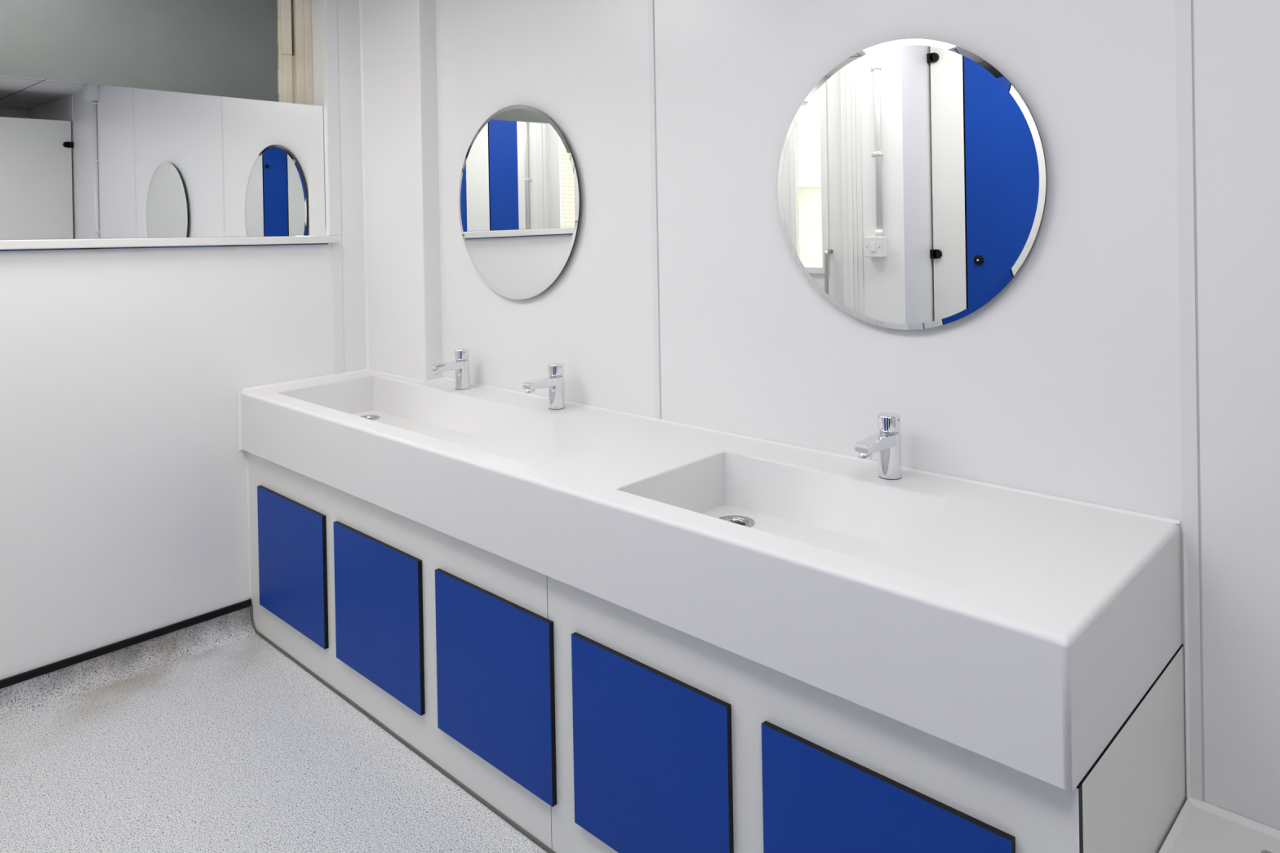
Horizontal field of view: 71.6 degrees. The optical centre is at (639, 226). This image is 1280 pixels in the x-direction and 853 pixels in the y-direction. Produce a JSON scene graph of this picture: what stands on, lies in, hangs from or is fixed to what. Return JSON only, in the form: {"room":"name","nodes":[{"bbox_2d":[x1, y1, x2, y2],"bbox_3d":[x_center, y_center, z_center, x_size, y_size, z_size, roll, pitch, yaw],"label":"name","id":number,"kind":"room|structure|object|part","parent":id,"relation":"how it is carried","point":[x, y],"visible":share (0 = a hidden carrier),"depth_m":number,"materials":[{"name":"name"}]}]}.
{"room":"public restroom","nodes":[
{"label":"public restroom","id":0,"kind":"room"},
{"bbox_2d":[0,0,366,679],"bbox_3d":[-1.737,0.235,2.957,0.200,2.410,1.850,-1,0,44],"label":"wall","id":1,"kind":"structure","parent":0,"point":[123,493],"depth_m":2.92,"materials":[{"name":"white paint"}]},
{"bbox_2d":[0,599,252,688],"bbox_3d":[-1.798,1.353,2.726,0.016,0.035,1.193,-1,0,44],"label":"trim","id":2,"kind":"structure","parent":1,"relation":"attached to","point":[97,652],"depth_m":2.85,"materials":[{"name":"black plastic"}]},
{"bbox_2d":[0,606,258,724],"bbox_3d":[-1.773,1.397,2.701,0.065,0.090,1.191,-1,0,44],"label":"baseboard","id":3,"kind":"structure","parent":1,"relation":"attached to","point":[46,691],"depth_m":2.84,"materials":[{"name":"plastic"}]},
{"bbox_2d":[0,0,313,239],"bbox_3d":[-1.772,-0.435,2.974,0.047,0.969,1.388,-1,0,44],"label":"window","id":4,"kind":"structure","parent":1,"relation":"in","point":[260,50],"depth_m":3.11,"materials":[{"name":"glass"}]},
{"bbox_3d":[-1.773,-0.450,2.974,0.047,0.940,1.388,-1,0,44],"label":"frame","id":5,"kind":"part","parent":4,"relation":"part of","materials":[{"name":"beige paint"}]},
{"bbox_2d":[0,75,325,239],"bbox_3d":[-1.683,-0.209,2.904,0.005,0.509,1.368,-1,0,44],"label":"mirror","id":6,"kind":"object","parent":1,"relation":"attached to","point":[78,160],"visible":1,"depth_m":2.96,"materials":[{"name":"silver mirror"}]},
{"bbox_2d":[0,235,337,251],"bbox_3d":[-1.663,0.054,2.871,0.030,0.049,1.436,-1,0,44],"label":"window ledge","id":7,"kind":"object","parent":1,"relation":"attached to","point":[101,243],"visible":1,"depth_m":2.93,"materials":[{"name":"white paint"}]},
{"bbox_2d":[324,0,344,374],"bbox_3d":[-1.169,-0.108,3.399,0.003,1.750,0.048,-1,0,44],"label":"trim","id":8,"kind":"structure","parent":1,"relation":"attached to","point":[331,6],"depth_m":3.40,"materials":[{"name":"white plastic"}]},
{"bbox_2d":[0,635,548,852],"bbox_3d":[-0.333,1.478,0.585,5.500,0.100,3.570,-1,0,44],"label":"floor","id":9,"kind":"structure","parent":0,"point":[237,748],"depth_m":2.31,"materials":[{"name":"plastic"}]},
{"bbox_2d":[246,451,1186,852],"bbox_3d":[-0.205,1.094,2.378,2.786,0.639,0.566,-1,0,44],"label":"vanity cabinet","id":10,"kind":"object","parent":9,"relation":"on","point":[593,724],"visible":0.84,"depth_m":1.83,"materials":[{"name":"white"}]},
{"bbox_3d":[-1.145,1.102,2.908,0.482,0.411,0.013,-1,0,44],"label":"access panel","id":11,"kind":"part","parent":10,"relation":"part of","materials":[{"name":"blue laminate"}]},
{"bbox_3d":[-0.750,1.097,2.523,0.472,0.411,0.013,-1,0,44],"label":"access panel","id":12,"kind":"part","parent":10,"relation":"part of","materials":[{"name":"blue laminate"}]},
{"bbox_3d":[-0.792,1.104,2.583,1.653,0.638,0.013,-1,0,44],"label":"panel","id":13,"kind":"part","parent":10,"relation":"part of","materials":[{"name":"white laminate"}]},
{"bbox_2d":[250,605,555,852],"bbox_3d":[-0.416,1.377,2.212,2.689,0.088,0.010,-1,0,44],"label":"trim","id":14,"kind":"structure","parent":10,"relation":"attached to","point":[467,789],"depth_m":2.40,"materials":[{"name":"grey"}]},
{"bbox_3d":[-0.359,1.092,2.142,0.459,0.411,0.013,-1,0,44],"label":"access panel","id":15,"kind":"part","parent":10,"relation":"part of","materials":[{"name":"blue laminate"}]},
{"bbox_3d":[0.013,1.087,1.780,0.430,0.411,0.013,-1,0,44],"label":"access panel","id":16,"kind":"part","parent":10,"relation":"part of","materials":[{"name":"blue laminate"}]},
{"bbox_2d":[237,368,1182,792],"bbox_3d":[-0.219,0.661,2.370,2.784,0.224,0.584,-1,0,44],"label":"countertop","id":17,"kind":"structure","parent":10,"relation":"on","point":[1020,630],"depth_m":1.68,"materials":[{"name":"white plastic"}]},
{"bbox_2d":[430,348,469,389],"bbox_3d":[-0.647,0.492,3.033,0.050,0.136,0.142,-1,0,44],"label":"tap","id":18,"kind":"object","parent":17,"relation":"on","point":[461,365],"visible":1,"depth_m":3.04,"materials":[{"name":"silver metal"}]},
{"bbox_3d":[-0.655,0.477,3.025,0.043,0.027,0.116,-1,0,44],"label":"spout","id":19,"kind":"part","parent":18,"relation":"part of","materials":[{"name":"silver metal"}]},
{"bbox_2d":[522,362,564,409],"bbox_3d":[-0.288,0.488,2.681,0.050,0.136,0.142,-1,0,44],"label":"tap","id":20,"kind":"object","parent":17,"relation":"on","point":[554,382],"visible":1,"depth_m":2.69,"materials":[{"name":"silver metal"}]},
{"bbox_3d":[-0.297,0.473,2.672,0.043,0.027,0.116,-1,0,44],"label":"spout","id":21,"kind":"part","parent":20,"relation":"part of","materials":[{"name":"silver metal"}]},
{"bbox_2d":[854,412,902,479],"bbox_3d":[0.512,0.478,1.901,0.050,0.136,0.142,-1,0,44],"label":"tap","id":22,"kind":"object","parent":17,"relation":"on","point":[887,442],"visible":1,"depth_m":1.91,"materials":[{"name":"silver metal"}]},
{"bbox_3d":[0.503,0.463,1.892,0.043,0.027,0.116,-1,0,44],"label":"spout","id":23,"kind":"part","parent":22,"relation":"part of","materials":[{"name":"silver metal"}]},
{"bbox_3d":[0.205,1.092,1.611,1.129,0.638,0.013,-1,0,44],"label":"panel","id":24,"kind":"part","parent":10,"relation":"part of","materials":[{"name":"white laminate"}]},
{"bbox_3d":[0.380,1.083,1.422,0.439,0.411,0.013,-1,0,44],"label":"access panel","id":25,"kind":"part","parent":10,"relation":"part of","materials":[{"name":"blue laminate"}]},
{"bbox_3d":[0.798,1.082,1.419,0.011,0.639,0.540,-1,0,44],"label":"panel","id":26,"kind":"part","parent":10,"relation":"part of","materials":[{"name":"white laminate"}]},
{"bbox_2d":[1158,797,1279,852],"bbox_3d":[1.304,1.212,1.028,1.249,0.368,0.399,-1,0,44],"label":"pipe boxing","id":27,"kind":"object","parent":9,"relation":"on","point":[1200,827],"visible":1,"depth_m":1.52,"materials":[{"name":"white"}]},
{"bbox_2d":[1261,849,1271,852],"bbox_3d":[1.025,1.029,1.419,0.056,0.024,0.040,-1,0,44],"label":"metal fitting","id":28,"kind":"object","parent":27,"relation":"on","point":[1264,851],"visible":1,"depth_m":1.44,"materials":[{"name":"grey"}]},
{"bbox_2d":[361,0,442,380],"bbox_3d":[-0.908,-0.211,3.375,0.412,1.553,0.081,-1,0,44],"label":"pipe boxing","id":29,"kind":"structure","parent":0,"point":[399,36],"depth_m":3.29,"materials":[{"name":"white paint"}]},
{"bbox_2d":[359,0,368,369],"bbox_3d":[-1.084,-0.210,3.483,0.008,1.551,0.008,-1,0,44],"label":"trim","id":30,"kind":"structure","parent":29,"relation":"attached to","point":[360,1],"depth_m":3.48,"materials":[{"name":"white plastic"}]},
{"bbox_2d":[435,0,445,377],"bbox_3d":[-0.733,-0.216,3.254,0.008,1.550,0.008,-1,0,44],"label":"trim","id":31,"kind":"structure","parent":29,"relation":"attached to","point":[437,1],"depth_m":3.25,"materials":[{"name":"white plastic"}]},
{"bbox_2d":[438,0,1279,831],"bbox_3d":[0.812,0.195,1.848,5.400,2.410,0.120,-1,0,44],"label":"wall","id":32,"kind":"structure","parent":0,"point":[1065,383],"depth_m":1.88,"materials":[{"name":"white paint"}]},
{"bbox_2d":[458,104,580,299],"bbox_3d":[-0.409,-0.080,2.933,0.641,0.641,0.020,-1,0,44],"label":"round mirror","id":33,"kind":"object","parent":32,"relation":"attached to","point":[519,192],"visible":1,"depth_m":2.91,"materials":[{"name":"silver mirror"}]},
{"bbox_2d":[647,0,662,419],"bbox_3d":[0.038,-0.225,2.507,0.023,1.550,0.002,-1,0,44],"label":"trim","id":34,"kind":"structure","parent":32,"relation":"attached to","point":[651,7],"depth_m":2.51,"materials":[{"name":"white plastic"}]},
{"bbox_2d":[777,39,1047,329],"bbox_3d":[0.575,-0.092,1.974,0.641,0.641,0.020,-1,0,44],"label":"round mirror","id":35,"kind":"object","parent":32,"relation":"attached to","point":[912,185],"visible":1,"depth_m":1.94,"materials":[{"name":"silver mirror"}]},
{"bbox_2d":[1182,532,1191,799],"bbox_3d":[0.989,0.795,1.601,0.007,0.487,0.007,-1,0,44],"label":"trim","id":36,"kind":"structure","parent":32,"relation":"attached to","point":[1184,534],"depth_m":1.60,"materials":[{"name":"white plastic"}]},
{"bbox_2d":[1174,0,1204,802],"bbox_3d":[0.983,0.014,1.592,0.028,2.050,0.002,-1,0,44],"label":"trim","id":37,"kind":"structure","parent":32,"relation":"attached to","point":[1184,9],"depth_m":1.59,"materials":[{"name":"white plastic"}]}
]}

